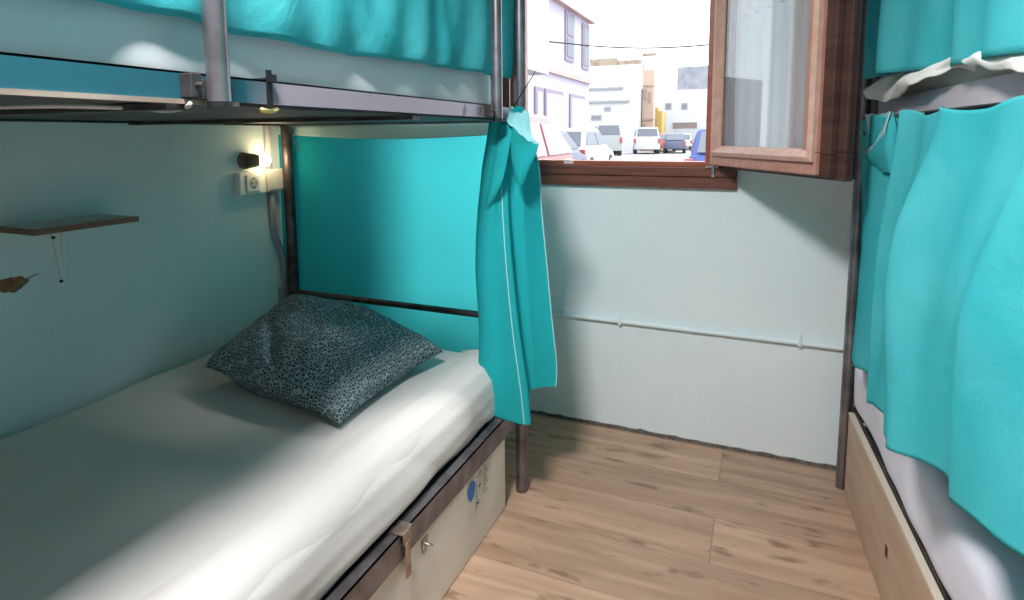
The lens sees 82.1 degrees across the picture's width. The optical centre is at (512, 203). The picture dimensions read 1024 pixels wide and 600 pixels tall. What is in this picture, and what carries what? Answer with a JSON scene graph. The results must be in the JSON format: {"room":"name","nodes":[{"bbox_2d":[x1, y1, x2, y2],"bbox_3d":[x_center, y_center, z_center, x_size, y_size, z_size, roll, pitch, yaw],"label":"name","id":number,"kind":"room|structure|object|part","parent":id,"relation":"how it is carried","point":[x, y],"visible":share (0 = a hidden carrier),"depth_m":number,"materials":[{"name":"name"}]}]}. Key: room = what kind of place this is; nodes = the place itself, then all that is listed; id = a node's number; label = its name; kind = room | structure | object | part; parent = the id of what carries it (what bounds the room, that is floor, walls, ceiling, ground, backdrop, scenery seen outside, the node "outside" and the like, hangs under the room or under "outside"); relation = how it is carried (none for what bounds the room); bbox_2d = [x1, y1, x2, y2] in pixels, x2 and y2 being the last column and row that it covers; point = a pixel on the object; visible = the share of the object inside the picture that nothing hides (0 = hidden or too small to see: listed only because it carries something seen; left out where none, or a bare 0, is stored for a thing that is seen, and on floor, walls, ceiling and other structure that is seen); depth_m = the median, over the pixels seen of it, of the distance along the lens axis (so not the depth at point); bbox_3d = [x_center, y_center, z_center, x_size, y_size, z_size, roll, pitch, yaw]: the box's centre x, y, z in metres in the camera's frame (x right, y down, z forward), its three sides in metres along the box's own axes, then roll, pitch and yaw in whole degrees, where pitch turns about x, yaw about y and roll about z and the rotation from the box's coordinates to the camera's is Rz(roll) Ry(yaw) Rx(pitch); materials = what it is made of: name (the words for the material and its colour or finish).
{"room":"dormitory","nodes":[
{"label":"dormitory","id":0,"kind":"room"},
{"bbox_2d":[0,121,339,438],"bbox_3d":[-1.474,-0.199,1.100,0.100,2.600,4.120,2,7,23],"label":"wall","id":1,"kind":"structure","parent":0,"point":[163,291],"depth_m":1.75,"materials":[{"name":"paint"}]},
{"bbox_2d":[0,273,38,292],"bbox_3d":[-1.262,0.204,1.506,0.010,0.042,0.090,2,7,23],"label":"dried leaf","id":2,"kind":"object","parent":1,"relation":"attached to","point":[11,284],"visible":1,"depth_m":1.49,"materials":[{"name":"brown plant"}]},
{"bbox_2d":[0,214,138,282],"bbox_3d":[-1.160,0.131,1.556,0.155,0.174,0.257,2,7,23],"label":"wall shelf","id":3,"kind":"object","parent":1,"relation":"attached to","point":[58,228],"visible":1,"depth_m":1.54,"materials":[{"name":"brown wood"}]},
{"bbox_2d":[233,171,265,195],"bbox_3d":[-0.964,-0.077,2.160,0.035,0.082,0.123,2,7,23],"label":"power socket","id":4,"kind":"object","parent":1,"relation":"attached to","point":[245,183],"visible":1,"depth_m":2.14,"materials":[{"name":"white plastic"}]},
{"bbox_3d":[-0.951,-0.077,2.155,0.004,0.060,0.063,2,7,23],"label":"plate","id":5,"kind":"part","parent":4,"relation":"part of","materials":[{"name":"white plastic"}]},
{"bbox_2d":[237,153,270,168],"bbox_3d":[-0.951,-0.159,2.160,0.118,0.060,0.054,-4,8,-30],"label":"wall lamp","id":6,"kind":"object","parent":1,"relation":"attached to","point":[244,160],"visible":1,"depth_m":2.14,"materials":[{"name":"brown"}]},
{"bbox_3d":[-0.978,-0.158,2.146,0.013,0.060,0.060,2,7,23],"label":"plate","id":7,"kind":"part","parent":6,"relation":"part of","materials":[{"name":"brown metal"}]},
{"bbox_3d":[-0.921,-0.162,2.180,0.044,0.044,0.047,2,7,23],"label":"bulb","id":8,"kind":"part","parent":6,"relation":"part of","materials":[{"name":"white glass"}]},
{"bbox_2d":[263,126,271,168],"bbox_3d":[-0.933,-0.373,2.219,0.023,0.480,0.023,2,7,23],"label":"conduit","id":9,"kind":"object","parent":1,"relation":"attached to","point":[267,134],"visible":0.32,"depth_m":2.23,"materials":[{"name":"white plastic"}]},
{"bbox_2d":[260,168,282,191],"bbox_3d":[-0.923,-0.093,2.259,0.034,0.084,0.085,2,7,23],"label":"junction box","id":10,"kind":"object","parent":1,"relation":"attached to","point":[274,176],"visible":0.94,"depth_m":2.24,"materials":[{"name":"grey plastic"}]},
{"bbox_2d":[268,191,287,286],"bbox_3d":[-0.918,0.253,2.317,0.023,0.615,0.072,2,7,23],"label":"conduit","id":11,"kind":"object","parent":1,"relation":"attached to","point":[271,197],"visible":0.76,"depth_m":2.28,"materials":[{"name":"grey plastic"}]},
{"bbox_2d":[278,286,288,301],"bbox_3d":[-0.908,0.362,2.350,0.026,0.070,0.055,2,7,23],"label":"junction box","id":12,"kind":"object","parent":1,"relation":"attached to","point":[283,292],"visible":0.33,"depth_m":2.33,"materials":[{"name":"grey plastic"}]},
{"bbox_2d":[391,76,898,465],"bbox_3d":[0.833,-0.348,2.249,3.260,2.600,0.200,2,7,23],"label":"wall","id":13,"kind":"structure","parent":0,"point":[768,256],"depth_m":2.27,"materials":[{"name":"paint"}]},
{"bbox_2d":[502,0,866,189],"bbox_3d":[0.443,-0.659,2.060,1.303,1.233,0.860,2,7,23],"label":"window","id":14,"kind":"structure","parent":13,"relation":"in","point":[618,173],"depth_m":1.83,"materials":[{"name":"red wood"}]},
{"bbox_3d":[0.364,-0.684,2.281,0.985,1.233,0.029,2,7,23],"label":"casing","id":15,"kind":"part","parent":14,"relation":"part of","materials":[{"name":"red wood"}]},
{"bbox_2d":[734,0,809,147],"bbox_3d":[0.812,-0.615,1.797,0.020,0.900,0.525,-1,7,-8],"label":"sheer curtain","id":16,"kind":"object","parent":14,"relation":"hanging from","point":[772,37],"depth_m":1.84,"materials":[{"name":"white fabric"}]},
{"bbox_3d":[0.802,-0.611,1.787,0.097,1.038,0.672,-1,7,-8],"label":"casement sash","id":17,"kind":"part","parent":14,"relation":"part of","materials":[{"name":"brown wood"}]},
{"bbox_2d":[552,307,843,350],"bbox_3d":[0.782,0.487,2.250,3.150,0.049,0.022,2,7,23],"label":"pipe","id":18,"kind":"object","parent":13,"relation":"attached to","point":[800,343],"visible":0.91,"depth_m":2.26,"materials":[{"name":"metal"}]},
{"bbox_2d":[530,410,891,480],"bbox_3d":[0.800,0.945,2.302,3.260,0.020,0.011,2,7,23],"label":"trim","id":19,"kind":"structure","parent":13,"relation":"attached to","point":[673,437],"depth_m":2.35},
{"bbox_2d":[442,413,950,599],"bbox_3d":[0.065,1.212,0.565,3.460,0.100,4.220,2,7,23],"label":"floor","id":20,"kind":"structure","parent":0,"point":[605,513],"depth_m":1.83,"materials":[{"name":"laminate"}]},
{"bbox_2d":[0,0,527,599],"bbox_3d":[-0.797,-0.063,1.197,1.024,2.300,1.990,2,7,23],"label":"bunk bed","id":21,"kind":"object","parent":20,"relation":"on","point":[217,97],"visible":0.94,"depth_m":1.27,"materials":[{"name":"metal"}]},
{"bbox_2d":[0,102,192,112],"bbox_3d":[-0.539,-0.131,0.788,0.196,0.008,0.208,5,9,41],"label":"cable","id":22,"kind":"object","parent":21,"relation":"attached to","point":[188,105],"visible":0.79,"depth_m":0.77,"materials":[{"name":"grey plastic"}]},
{"bbox_3d":[-1.236,-0.212,1.370,0.030,0.038,1.900,2,7,23],"label":"rail","id":23,"kind":"part","parent":21,"relation":"part of","materials":[{"name":"metal"}]},
{"bbox_3d":[-0.414,-0.604,0.771,0.031,0.932,0.031,2,7,23],"label":"guard post","id":24,"kind":"part","parent":21,"relation":"part of","materials":[{"name":"metal"}]},
{"bbox_2d":[0,349,482,599],"bbox_3d":[-0.829,0.688,1.312,0.983,0.234,1.883,2,7,23],"label":"mattress","id":25,"kind":"object","parent":21,"relation":"on","point":[113,497],"visible":0.56,"depth_m":1.23,"materials":[{"name":"fabric"}]},
{"bbox_2d":[139,349,494,599],"bbox_3d":[-0.444,0.679,1.161,0.183,0.182,1.836,2,7,23],"label":"sheet","id":26,"kind":"object","parent":25,"relation":"on","point":[311,571],"visible":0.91,"depth_m":1.33,"materials":[{"name":"fabric"}]},
{"bbox_2d":[205,294,442,423],"bbox_3d":[-0.584,0.412,1.761,0.600,0.213,0.485,2,7,23],"label":"pillow","id":27,"kind":"object","parent":25,"relation":"on","point":[327,358],"visible":1,"depth_m":1.65,"materials":[{"name":"teal fabric"}]},
{"bbox_2d":[0,0,490,104],"bbox_3d":[-0.838,-0.278,1.198,0.922,0.182,1.871,2,7,23],"label":"mattress","id":28,"kind":"object","parent":21,"relation":"on","point":[85,30],"visible":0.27,"depth_m":0.86,"materials":[{"name":"white fabric"}]},
{"bbox_3d":[-0.373,-0.185,1.003,0.030,0.037,1.890,2,7,23],"label":"rail","id":29,"kind":"part","parent":21,"relation":"part of","materials":[{"name":"grey metal"}]},
{"bbox_2d":[256,70,276,112],"bbox_3d":[-0.395,-0.178,0.934,0.040,0.066,0.016,2,7,23],"label":"cable tie","id":30,"kind":"object","parent":21,"relation":"attached to","point":[270,77],"visible":0.86,"depth_m":0.93,"materials":[{"name":"black plastic"}]},
{"bbox_2d":[258,107,278,113],"bbox_3d":[-0.385,-0.148,0.929,0.008,0.011,0.036,2,7,23],"label":"hook","id":31,"kind":"object","parent":21,"relation":"attached to","point":[261,110],"visible":1,"depth_m":0.93,"materials":[{"name":"gold metal"}]},
{"bbox_3d":[-0.875,-0.189,2.279,0.040,2.300,0.040,2,7,23],"label":"corner post","id":32,"kind":"part","parent":21,"relation":"part of","materials":[{"name":"metal"}]},
{"bbox_2d":[93,0,513,78],"bbox_3d":[-0.307,-0.687,1.143,0.053,0.795,1.507,2,7,23],"label":"curtain","id":33,"kind":"object","parent":21,"relation":"hanging from","point":[453,34],"visible":0.94,"depth_m":1.24,"materials":[{"name":"teal fabric"}]},
{"bbox_2d":[277,123,488,352],"bbox_3d":[-0.441,0.162,2.172,1.001,0.902,0.038,2,7,21],"label":"curtain","id":34,"kind":"object","parent":21,"relation":"hanging from","point":[385,212],"visible":0.67,"depth_m":2.15,"materials":[{"name":"teal fabric"}]},
{"bbox_3d":[-0.432,-0.296,2.064,0.934,0.034,0.032,2,7,23],"label":"rail","id":35,"kind":"part","parent":21,"relation":"part of","materials":[{"name":"metal"}]},
{"bbox_3d":[-0.367,0.812,1.119,0.030,0.065,1.890,2,7,23],"label":"rail","id":36,"kind":"part","parent":21,"relation":"part of","materials":[{"name":"metal"}]},
{"bbox_3d":[-0.048,-0.708,1.639,0.031,0.932,0.031,2,7,23],"label":"guard post","id":37,"kind":"part","parent":21,"relation":"part of","materials":[{"name":"metal"}]},
{"bbox_2d":[475,106,556,424],"bbox_3d":[0.007,0.187,1.857,0.258,0.983,0.186,5,8,38],"label":"curtain","id":38,"kind":"object","parent":21,"relation":"hanging from","point":[517,349],"visible":0.95,"depth_m":1.83,"materials":[{"name":"teal fabric"}]},
{"bbox_3d":[0.024,-0.151,1.905,0.040,2.300,0.040,2,7,23],"label":"corner post","id":39,"kind":"part","parent":21,"relation":"part of","materials":[{"name":"metal"}]},
{"bbox_2d":[514,71,535,105],"bbox_3d":[0.035,-0.348,1.778,0.073,0.104,0.004,2,7,23],"label":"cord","id":40,"kind":"object","parent":21,"relation":"attached to","point":[535,71],"visible":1,"depth_m":1.78,"materials":[{"name":"black plastic"}]},
{"bbox_2d":[369,439,504,599],"bbox_3d":[-0.718,0.957,1.268,0.804,0.249,1.760,2,7,23],"label":"storage box","id":41,"kind":"object","parent":20,"relation":"on","point":[439,556],"visible":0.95,"depth_m":1.60,"materials":[{"name":"beige wood"}]},
{"bbox_2d":[467,481,474,501],"bbox_3d":[-0.120,0.828,1.694,0.001,0.059,0.051,2,7,23],"label":"print","id":42,"kind":"object","parent":41,"relation":"attached to","point":[470,484],"depth_m":1.69,"materials":[{"name":"blue"}]},
{"bbox_2d":[835,72,1023,599],"bbox_3d":[1.268,-0.035,0.838,1.010,2.300,1.988,2,7,19],"label":"bunk bed","id":43,"kind":"object","parent":20,"relation":"on","point":[989,92],"visible":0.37,"depth_m":1.78,"materials":[{"name":"metal"}]},
{"bbox_3d":[1.134,-0.159,1.910,0.038,2.300,0.038,2,7,23],"label":"corner post","id":44,"kind":"part","parent":43,"relation":"part of","materials":[{"name":"metal"}]},
{"bbox_3d":[1.596,0.731,1.849,0.930,0.051,0.004,2,7,19],"label":"rail","id":45,"kind":"part","parent":43,"relation":"part of","materials":[{"name":"metal"}]},
{"bbox_3d":[1.122,-0.722,1.773,0.026,0.950,0.026,2,7,23],"label":"guard post","id":46,"kind":"part","parent":43,"relation":"part of","materials":[{"name":"metal"}]},
{"bbox_2d":[844,412,943,599],"bbox_3d":[0.824,0.948,1.103,0.017,0.288,1.895,2,7,19],"label":"storage drawer","id":47,"kind":"object","parent":43,"relation":"attached to","point":[900,571],"visible":1,"depth_m":1.56,"materials":[{"name":"beige wood"}]},
{"bbox_3d":[0.849,0.825,1.082,0.030,0.051,1.900,2,7,19],"label":"rail","id":48,"kind":"part","parent":43,"relation":"part of","materials":[{"name":"metal"}]},
{"bbox_2d":[851,95,1023,556],"bbox_3d":[0.804,0.208,1.196,0.124,0.822,1.601,2,7,20],"label":"curtain","id":49,"kind":"object","parent":43,"relation":"hanging from","point":[938,339],"visible":1,"depth_m":0.95,"materials":[{"name":"teal fabric"}]},
{"bbox_2d":[854,367,1023,599],"bbox_3d":[1.270,0.711,0.922,0.959,0.218,1.895,2,7,19],"label":"mattress","id":50,"kind":"object","parent":43,"relation":"on","point":[970,563],"visible":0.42,"depth_m":1.16,"materials":[{"name":"white fabric"}]},
{"bbox_2d":[863,0,1023,78],"bbox_3d":[0.842,-0.662,1.105,0.067,0.852,1.710,2,7,20],"label":"curtain","id":51,"kind":"object","parent":43,"relation":"hanging from","point":[900,35],"visible":0.84,"depth_m":1.26,"materials":[{"name":"teal fabric"}]},
{"bbox_3d":[0.842,-0.193,0.964,0.030,0.046,1.900,2,7,19],"label":"rail","id":52,"kind":"part","parent":43,"relation":"part of","materials":[{"name":"grey metal"}]},
{"bbox_2d":[902,65,1015,95],"bbox_3d":[1.279,-0.244,0.806,0.937,0.177,1.890,2,7,19],"label":"mattress","id":53,"kind":"object","parent":43,"relation":"on","point":[955,76],"visible":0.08,"depth_m":1.26,"materials":[{"name":"white fabric"}]},
{"bbox_2d":[864,51,1023,102],"bbox_3d":[0.854,-0.277,1.024,0.114,0.142,1.580,2,7,19],"label":"sheet","id":54,"kind":"object","parent":53,"relation":"on","point":[887,88],"visible":0.51,"depth_m":1.26,"materials":[{"name":"white fabric"}]},
{"label":"outside","id":55,"kind":"structure","parent":0,"visible":0},
{"bbox_2d":[614,149,690,160],"bbox_3d":[10.961,-4.037,45.404,65.000,0.130,87.480,2,7,23],"label":"ground","id":56,"kind":"structure","parent":55,"point":[641,155],"depth_m":35.25,"materials":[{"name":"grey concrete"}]},
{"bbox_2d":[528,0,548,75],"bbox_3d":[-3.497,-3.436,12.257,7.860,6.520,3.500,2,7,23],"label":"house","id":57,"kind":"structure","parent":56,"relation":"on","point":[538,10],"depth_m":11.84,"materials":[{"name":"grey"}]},
{"bbox_2d":[529,114,573,159],"bbox_3d":[-0.204,-0.423,7.874,1.726,1.496,4.040,2,7,19],"label":"car","id":58,"kind":"object","parent":56,"relation":"on","point":[552,145],"visible":0.05,"depth_m":7.46,"materials":[{"name":"red"}]},
{"bbox_2d":[528,0,595,127],"bbox_3d":[-2.262,-4.511,21.434,7.000,6.520,14.300,2,7,23],"label":"house","id":59,"kind":"structure","parent":56,"relation":"on","point":[562,95],"depth_m":23.16,"materials":[{"name":"grey paint"}]},
{"bbox_3d":[0.950,-2.643,20.690,0.020,2.580,0.487,2,7,23],"label":"pane","id":60,"kind":"part","parent":59,"relation":"part of","materials":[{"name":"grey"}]},
{"bbox_3d":[1.590,-2.824,22.209,0.020,2.580,1.769,2,7,23],"label":"pane","id":61,"kind":"part","parent":59,"relation":"part of","materials":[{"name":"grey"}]},
{"bbox_3d":[2.303,-6.679,23.532,0.020,1.580,0.841,2,7,23],"label":"pane","id":62,"kind":"part","parent":59,"relation":"part of","materials":[{"name":"grey glass"}]},
{"bbox_3d":[-2.282,-7.575,21.078,7.000,0.350,14.300,2,7,23],"label":"cornice","id":63,"kind":"part","parent":59,"relation":"part of","materials":[{"name":"white"}]},
{"bbox_3d":[2.775,-3.159,25.017,0.020,2.580,1.888,2,7,23],"label":"pane","id":64,"kind":"part","parent":59,"relation":"part of","materials":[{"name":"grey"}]},
{"bbox_3d":[3.205,-6.849,25.679,0.020,1.580,0.756,2,7,23],"label":"pane","id":65,"kind":"part","parent":59,"relation":"part of","materials":[{"name":"grey glass"}]},
{"bbox_2d":[549,41,708,48],"bbox_3d":[1.999,-3.947,13.973,7.164,0.694,0.036,2,7,23],"label":"overhead cable","id":66,"kind":"object","parent":59,"relation":"attached to","point":[549,41],"visible":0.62,"depth_m":13.66,"materials":[{"name":"grey plastic"}]},
{"bbox_2d":[558,129,587,159],"bbox_3d":[0.580,-1.132,14.447,1.726,1.376,4.040,2,7,21],"label":"car","id":67,"kind":"object","parent":56,"relation":"on","point":[576,154],"visible":0.06,"depth_m":14.62,"materials":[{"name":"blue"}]},
{"bbox_2d":[558,128,614,159],"bbox_3d":[1.926,-1.636,18.405,1.774,1.446,4.040,2,7,21],"label":"car","id":68,"kind":"object","parent":56,"relation":"on","point":[591,143],"visible":0.28,"depth_m":17.12,"materials":[{"name":"grey metal"}]},
{"bbox_2d":[594,124,622,155],"bbox_3d":[5.743,-3.978,36.384,1.677,1.896,3.140,0,7,3],"label":"car","id":69,"kind":"object","parent":56,"relation":"on","point":[611,133],"visible":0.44,"depth_m":34.87,"materials":[{"name":"silver metal"}]},
{"bbox_2d":[588,58,651,151],"bbox_3d":[7.816,-8.782,51.231,8.524,7.991,14.200,2,7,23],"label":"house","id":70,"kind":"structure","parent":56,"relation":"on","point":[616,89],"depth_m":44.46,"materials":[{"name":"grey paint"}]},
{"bbox_2d":[633,127,659,153],"bbox_3d":[8.896,-4.258,39.389,1.696,1.716,3.640,1,7,10],"label":"car","id":71,"kind":"object","parent":56,"relation":"on","point":[645,138],"visible":1,"depth_m":37.69,"materials":[{"name":"white metal"}]},
{"bbox_2d":[641,53,656,150],"bbox_3d":[10.454,-7.831,45.374,1.004,7.420,1.100,2,7,23],"label":"house","id":72,"kind":"structure","parent":56,"relation":"on","point":[649,76],"depth_m":44.93,"materials":[{"name":"beige paint"}]},
{"bbox_2d":[655,107,665,150],"bbox_3d":[11.736,-6.011,47.069,0.647,3.396,2.000,2,7,23],"label":"house","id":73,"kind":"structure","parent":56,"relation":"on","point":[660,116],"depth_m":46.12,"materials":[{"name":"yellow paint"}]},
{"bbox_2d":[659,133,675,151],"bbox_3d":[11.417,-4.620,43.961,1.483,1.346,3.440,2,7,16],"label":"car","id":74,"kind":"object","parent":56,"relation":"on","point":[661,135],"visible":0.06,"depth_m":42.60,"materials":[{"name":"red"}]},
{"bbox_2d":[663,133,685,152],"bbox_3d":[11.036,-4.172,40.135,1.483,1.346,3.440,2,7,16],"label":"car","id":75,"kind":"object","parent":56,"relation":"on","point":[672,140],"visible":1,"depth_m":38.66,"materials":[{"name":"blue"}]},
{"bbox_2d":[660,66,707,148],"bbox_3d":[17.306,-8.494,52.777,6.812,6.938,8.100,2,7,23],"label":"house","id":76,"kind":"structure","parent":56,"relation":"on","point":[685,107],"depth_m":49.69,"materials":[{"name":"grey paint"}]},
{"bbox_3d":[14.629,-5.976,49.849,1.960,0.926,0.020,2,7,23],"label":"garage door","id":77,"kind":"part","parent":76,"relation":"part of","materials":[{"name":"grey metal"}]},
{"bbox_2d":[684,133,691,149],"bbox_3d":[13.873,-5.112,48.053,1.483,1.346,3.440,2,7,16],"label":"car","id":78,"kind":"object","parent":56,"relation":"on","point":[688,138],"visible":0.32,"depth_m":46.47,"materials":[{"name":"grey metal"}]},
{"bbox_2d":[684,126,705,160],"bbox_3d":[4.488,-0.890,12.063,1.677,1.396,3.840,2,7,19],"label":"car","id":79,"kind":"object","parent":56,"relation":"on","point":[698,147],"visible":0.16,"depth_m":10.67,"materials":[{"name":"blue metal"}]},
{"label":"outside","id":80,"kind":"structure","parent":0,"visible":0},
{"bbox_2d":[666,154,690,160],"bbox_3d":[11.269,-2.719,33.137,2.900,0.080,30.000,2,7,23],"label":"pavement","id":81,"kind":"structure","parent":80,"point":[681,158],"depth_m":28.65,"materials":[{"name":"grey concrete"}]}
]}

